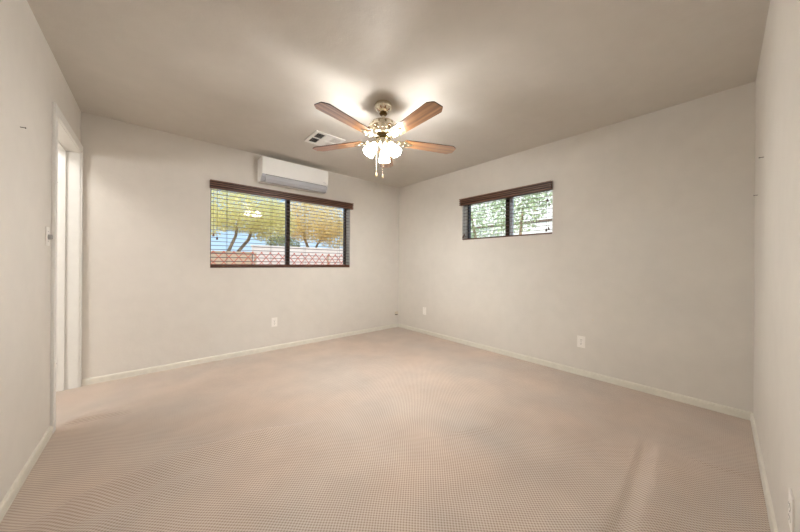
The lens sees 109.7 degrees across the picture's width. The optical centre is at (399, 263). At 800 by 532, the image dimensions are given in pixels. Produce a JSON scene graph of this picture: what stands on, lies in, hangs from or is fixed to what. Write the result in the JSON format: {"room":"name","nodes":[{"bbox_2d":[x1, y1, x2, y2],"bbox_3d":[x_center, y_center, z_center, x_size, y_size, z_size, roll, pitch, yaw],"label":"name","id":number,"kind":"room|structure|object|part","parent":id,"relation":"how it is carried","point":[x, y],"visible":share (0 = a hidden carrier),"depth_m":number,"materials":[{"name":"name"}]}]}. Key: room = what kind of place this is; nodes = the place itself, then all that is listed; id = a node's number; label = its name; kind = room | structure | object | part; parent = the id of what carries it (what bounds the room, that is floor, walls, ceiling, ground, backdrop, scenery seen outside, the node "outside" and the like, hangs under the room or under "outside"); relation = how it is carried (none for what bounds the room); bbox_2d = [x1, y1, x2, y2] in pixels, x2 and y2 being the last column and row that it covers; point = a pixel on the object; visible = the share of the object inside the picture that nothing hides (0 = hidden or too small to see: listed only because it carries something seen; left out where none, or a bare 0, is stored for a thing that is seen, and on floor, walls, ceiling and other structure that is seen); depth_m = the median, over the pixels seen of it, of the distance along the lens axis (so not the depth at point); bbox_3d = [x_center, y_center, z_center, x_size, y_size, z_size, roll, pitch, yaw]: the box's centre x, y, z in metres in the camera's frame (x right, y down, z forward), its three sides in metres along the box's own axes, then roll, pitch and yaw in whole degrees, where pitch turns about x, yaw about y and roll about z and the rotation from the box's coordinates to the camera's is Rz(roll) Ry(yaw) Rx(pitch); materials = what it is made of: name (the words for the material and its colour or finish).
{"room":"empty bedroom","nodes":[
{"label":"empty bedroom","id":0,"kind":"room"},
{"bbox_2d":[0,0,80,502],"bbox_3d":[-1.564,-0.097,0.925,0.145,2.490,4.055,0,0,-41],"label":"wall","id":1,"kind":"structure","parent":0,"point":[31,77],"depth_m":1.43,"materials":[{"name":"beige paint"}]},
{"bbox_2d":[0,426,52,522],"bbox_3d":[-1.256,1.072,0.684,0.013,0.057,2.975,0,0,-41],"label":"baseboard","id":2,"kind":"structure","parent":1,"relation":"attached to","point":[19,481],"depth_m":1.41,"materials":[{"name":"beige paint"}]},
{"bbox_2d":[45,227,52,245],"bbox_3d":[-2.163,-0.168,1.739,0.022,0.115,0.070,0,0,-41],"label":"light switch","id":3,"kind":"object","parent":1,"relation":"attached to","point":[48,237],"visible":1,"depth_m":1.73,"materials":[{"name":"white plastic"}]},
{"bbox_3d":[-2.170,-0.168,1.734,0.005,0.115,0.070,0,0,-41],"label":"plate","id":4,"kind":"part","parent":3,"relation":"part of","materials":[{"name":"white plastic"}]},
{"bbox_2d":[50,102,82,432],"bbox_3d":[-2.588,0.026,2.106,0.165,2.130,0.929,0,0,-41],"label":"door","id":5,"kind":"structure","parent":1,"relation":"in","point":[67,150],"depth_m":2.41,"materials":[{"name":"white paint"}]},
{"bbox_3d":[-2.245,0.060,1.826,0.016,2.066,0.056,0,0,-41],"label":"casing","id":6,"kind":"part","parent":5,"relation":"part of","materials":[{"name":"white paint"}]},
{"bbox_3d":[-2.524,-1.007,2.155,0.016,0.064,0.929,0,0,-41],"label":"casing","id":7,"kind":"part","parent":5,"relation":"part of","materials":[{"name":"white paint"}]},
{"bbox_3d":[-2.828,0.056,2.494,0.016,2.066,0.028,0,0,-41],"label":"casing","id":8,"kind":"part","parent":5,"relation":"part of","materials":[{"name":"white paint"}]},
{"bbox_2d":[81,112,398,378],"bbox_3d":[-1.478,-0.096,3.825,4.090,2.490,0.200,0,0,-41],"label":"wall","id":9,"kind":"structure","parent":0,"point":[152,296],"depth_m":3.01,"materials":[{"name":"beige paint"}]},
{"bbox_2d":[81,323,397,385],"bbox_3d":[-1.431,1.071,3.733,3.728,0.057,0.013,0,0,-41],"label":"baseboard","id":10,"kind":"structure","parent":9,"relation":"attached to","point":[121,375],"depth_m":3.16,"materials":[{"name":"beige paint"}]},
{"bbox_2d":[271,317,276,326],"bbox_3d":[-1.600,0.745,3.587,0.070,0.115,0.007,0,0,-41],"label":"wall outlet","id":11,"kind":"object","parent":9,"relation":"attached to","point":[274,320],"visible":1,"depth_m":3.58,"materials":[{"name":"white plastic"}]},
{"bbox_2d":[210,198,345,267],"bbox_3d":[-1.536,-0.424,3.836,1.791,0.954,0.055,0,0,-41],"label":"window","id":12,"kind":"structure","parent":9,"relation":"in","point":[287,227],"depth_m":3.82,"materials":[{"name":"brown metal"}]},
{"bbox_2d":[210,179,353,267],"bbox_3d":[-1.435,-0.436,3.734,1.829,0.974,0.110,0,0,-41],"label":"window blind","id":13,"kind":"object","parent":12,"relation":"attached to","point":[214,184],"visible":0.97,"depth_m":3.56,"materials":[{"name":"brown wood"}]},
{"bbox_3d":[-2.011,-0.419,3.268,0.003,0.892,0.056,0,0,-41],"label":"ladder cord","id":14,"kind":"part","parent":13,"relation":"part of","materials":[{"name":"brown fabric"}]},
{"bbox_3d":[-1.457,-0.866,3.749,1.783,0.040,0.054,0,0,-41],"label":"head rail","id":15,"kind":"part","parent":13,"relation":"part of","materials":[{"name":"brown wood"}]},
{"bbox_3d":[-1.462,0.031,3.748,1.783,0.040,0.054,0,0,-41],"label":"rail","id":16,"kind":"part","parent":13,"relation":"part of","materials":[{"name":"brown wood"}]},
{"bbox_2d":[257,156,327,193],"bbox_3d":[-1.363,-1.121,3.650,0.839,0.290,0.204,0,0,-41],"label":"air conditioner","id":17,"kind":"object","parent":9,"relation":"attached to","point":[271,171],"visible":1,"depth_m":3.54,"materials":[{"name":"white plastic"}]},
{"bbox_2d":[0,327,770,531],"bbox_3d":[-0.210,1.089,2.215,3.925,0.040,3.945,0,0,-41],"label":"floor","id":18,"kind":"structure","parent":0,"point":[397,429],"depth_m":1.64,"materials":[{"name":"carpet"}]},
{"bbox_2d":[27,0,769,187],"bbox_3d":[-1.398,-1.415,1.195,7.445,0.150,4.255,0,0,-41],"label":"ceiling","id":19,"kind":"structure","parent":0,"point":[508,77],"depth_m":1.89,"materials":[{"name":"beige paint"}]},
{"bbox_2d":[304,130,345,145],"bbox_3d":[-0.816,-1.331,3.045,0.333,0.009,0.320,0,0,-41],"label":"ceiling vent","id":20,"kind":"object","parent":19,"relation":"in","point":[319,138],"visible":0.9,"depth_m":3.01,"materials":[{"name":"white metal"}]},
{"bbox_2d":[313,100,455,178],"bbox_3d":[-0.192,-1.013,2.368,1.222,0.636,1.285,0,0,18],"label":"ceiling fan","id":21,"kind":"object","parent":19,"relation":"hanging from","point":[383,129],"visible":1,"depth_m":2.27,"materials":[{"name":"brown wood"}]},
{"bbox_3d":[-0.542,-1.033,2.482,0.484,0.006,0.138,0,6,18],"label":"blade","id":22,"kind":"part","parent":21,"relation":"part of","materials":[{"name":"brown wood"}]},
{"bbox_3d":[-0.389,-1.032,2.010,0.138,0.006,0.484,8,5,36],"label":"blade","id":23,"kind":"part","parent":21,"relation":"part of","materials":[{"name":"brown wood"}]},
{"bbox_3d":[-0.243,-0.935,2.292,0.114,0.126,0.097,0,0,0],"label":"lamp shade","id":24,"kind":"part","parent":21,"relation":"part of","materials":[{"name":"white glass"}]},
{"bbox_3d":[-0.136,-0.934,2.464,0.097,0.126,0.118,0,0,0],"label":"lamp shade","id":25,"kind":"part","parent":21,"relation":"part of","materials":[{"name":"white glass"}]},
{"bbox_3d":[-0.141,-1.030,2.773,0.138,0.006,0.484,-6,0,0],"label":"blade","id":26,"kind":"part","parent":21,"relation":"part of","materials":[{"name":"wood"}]},
{"bbox_3d":[-0.044,-0.933,2.284,0.113,0.126,0.099,0,0,0],"label":"lamp shade","id":27,"kind":"part","parent":21,"relation":"part of","materials":[{"name":"white glass"}]},
{"bbox_3d":[0.107,-1.028,2.010,0.138,0.006,0.484,8,-5,-36],"label":"blade","id":28,"kind":"part","parent":21,"relation":"part of","materials":[{"name":"brown wood"}]},
{"bbox_3d":[0.261,-1.027,2.482,0.484,0.006,0.138,0,-6,-18],"label":"blade","id":29,"kind":"part","parent":21,"relation":"part of","materials":[{"name":"brown wood"}]},
{"bbox_2d":[398,81,755,412],"bbox_3d":[1.387,-0.075,3.502,0.200,2.490,4.055,0,0,-41],"label":"wall","id":30,"kind":"structure","parent":0,"point":[651,240],"depth_m":2.59,"materials":[{"name":"beige paint"}]},
{"bbox_2d":[462,190,552,239],"bbox_3d":[1.328,-0.595,3.555,0.175,0.540,1.190,0,0,-41],"label":"window","id":31,"kind":"structure","parent":30,"relation":"in","point":[510,226],"depth_m":3.58,"materials":[{"name":"metal"}]},
{"bbox_3d":[1.375,-0.595,3.596,0.050,0.540,1.190,0,0,-41],"label":"frame","id":32,"kind":"part","parent":31,"relation":"part of","materials":[{"name":"metal"}]},
{"bbox_2d":[459,181,552,239],"bbox_3d":[1.259,-0.611,3.509,0.110,0.568,1.206,0,0,-41],"label":"window blind","id":33,"kind":"object","parent":31,"relation":"attached to","point":[546,186],"visible":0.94,"depth_m":3.41,"materials":[{"name":"brown wood"}]},
{"bbox_3d":[1.284,-0.335,3.518,0.054,0.018,1.182,0,0,-41],"label":"rail","id":34,"kind":"part","parent":33,"relation":"part of","materials":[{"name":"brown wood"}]},
{"bbox_3d":[1.289,-0.830,3.519,0.054,0.040,1.182,0,0,-41],"label":"head rail","id":35,"kind":"part","parent":33,"relation":"part of","materials":[{"name":"brown wood"}]},
{"bbox_2d":[398,324,751,419],"bbox_3d":[1.253,1.091,3.484,0.013,0.057,3.892,0,0,-41],"label":"baseboard","id":36,"kind":"structure","parent":30,"relation":"attached to","point":[727,410],"depth_m":2.65,"materials":[{"name":"beige paint"}]},
{"bbox_2d":[577,335,584,347],"bbox_3d":[1.825,0.788,2.836,0.007,0.115,0.070,0,0,-41],"label":"wall outlet","id":37,"kind":"object","parent":30,"relation":"attached to","point":[580,339],"visible":1,"depth_m":2.83,"materials":[{"name":"white plastic"}]},
{"bbox_2d":[753,0,799,531],"bbox_3d":[1.185,-0.076,0.734,3.745,2.490,0.150,0,0,-41],"label":"wall","id":38,"kind":"structure","parent":0,"point":[776,375],"depth_m":1.14,"materials":[{"name":"beige paint"}]},
{"bbox_2d":[750,413,777,531],"bbox_3d":[1.123,1.090,0.796,3.719,0.057,0.013,0,0,-41],"label":"baseboard","id":39,"kind":"structure","parent":38,"relation":"attached to","point":[769,506],"depth_m":1.39,"materials":[{"name":"beige paint"}]},
{"bbox_2d":[788,488,794,531],"bbox_3d":[1.248,0.791,0.899,0.070,0.115,0.007,0,0,-41],"label":"wall outlet","id":40,"kind":"object","parent":38,"relation":"attached to","point":[791,502],"visible":1,"depth_m":0.88,"materials":[{"name":"white plastic"}]},
{"label":"outside","id":41,"kind":"structure","parent":0,"visible":0},
{"bbox_3d":[-9.676,1.293,17.911,70.000,0.390,80.000,0,0,-41],"label":"ground","id":42,"kind":"structure","parent":41,"visible":0},
{"bbox_2d":[211,189,296,251],"bbox_3d":[-6.385,-1.094,11.662,4.220,4.462,2.654,0,0,-37],"label":"tree","id":43,"kind":"object","parent":42,"relation":"on","point":[217,215],"visible":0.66,"depth_m":11.44,"materials":[{"name":"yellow plant"}]},
{"bbox_2d":[211,245,342,264],"bbox_3d":[-3.174,0.262,11.236,11.040,1.770,0.240,0,0,-41],"label":"wall","id":44,"kind":"structure","parent":42,"relation":"on","point":[325,251],"depth_m":10.12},
{"bbox_2d":[211,251,342,264],"bbox_3d":[-3.553,0.380,10.301,8.070,1.527,0.090,0,0,-41],"label":"lattice fence","id":45,"kind":"object","parent":42,"relation":"on","point":[328,255],"visible":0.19,"depth_m":9.57,"materials":[{"name":"red paint"}]},
{"bbox_2d":[266,235,299,246],"bbox_3d":[-4.504,0.015,10.877,1.321,2.246,0.822,0,0,-41],"label":"shrub","id":46,"kind":"object","parent":42,"relation":"on","point":[278,240],"visible":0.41,"depth_m":10.73,"materials":[{"name":"green plant"}]},
{"bbox_2d":[274,201,342,248],"bbox_3d":[-5.335,-1.480,17.788,5.524,5.234,3.324,0,0,-41],"label":"tree","id":47,"kind":"object","parent":42,"relation":"on","point":[333,233],"visible":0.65,"depth_m":17.32,"materials":[{"name":"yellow plant"}]},
{"bbox_2d":[471,200,516,237],"bbox_3d":[1.834,-0.368,6.736,1.029,3.110,1.890,0,0,-41],"label":"leafy bush","id":48,"kind":"object","parent":42,"relation":"on","point":[487,203],"visible":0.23,"depth_m":6.54,"materials":[{"name":"green plant"}]},
{"bbox_2d":[471,218,551,237],"bbox_3d":[3.174,0.099,6.555,0.240,2.190,12.040,0,0,-41],"label":"wall","id":49,"kind":"structure","parent":42,"relation":"on","point":[542,228],"depth_m":6.61,"materials":[{"name":"white paint"}]},
{"bbox_2d":[471,191,551,226],"bbox_3d":[6.571,-1.981,11.500,4.800,6.400,13.600,0,0,-41],"label":"neighbor house","id":50,"kind":"structure","parent":42,"relation":"on","point":[549,215],"depth_m":10.76,"materials":[{"name":"white paint"}]},
{"bbox_2d":[491,192,551,234],"bbox_3d":[2.059,-0.133,4.591,0.809,2.639,1.130,0,0,-41],"label":"leafy bush","id":51,"kind":"object","parent":42,"relation":"on","point":[531,197],"visible":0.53,"depth_m":4.61,"materials":[{"name":"green plant"}]}
]}

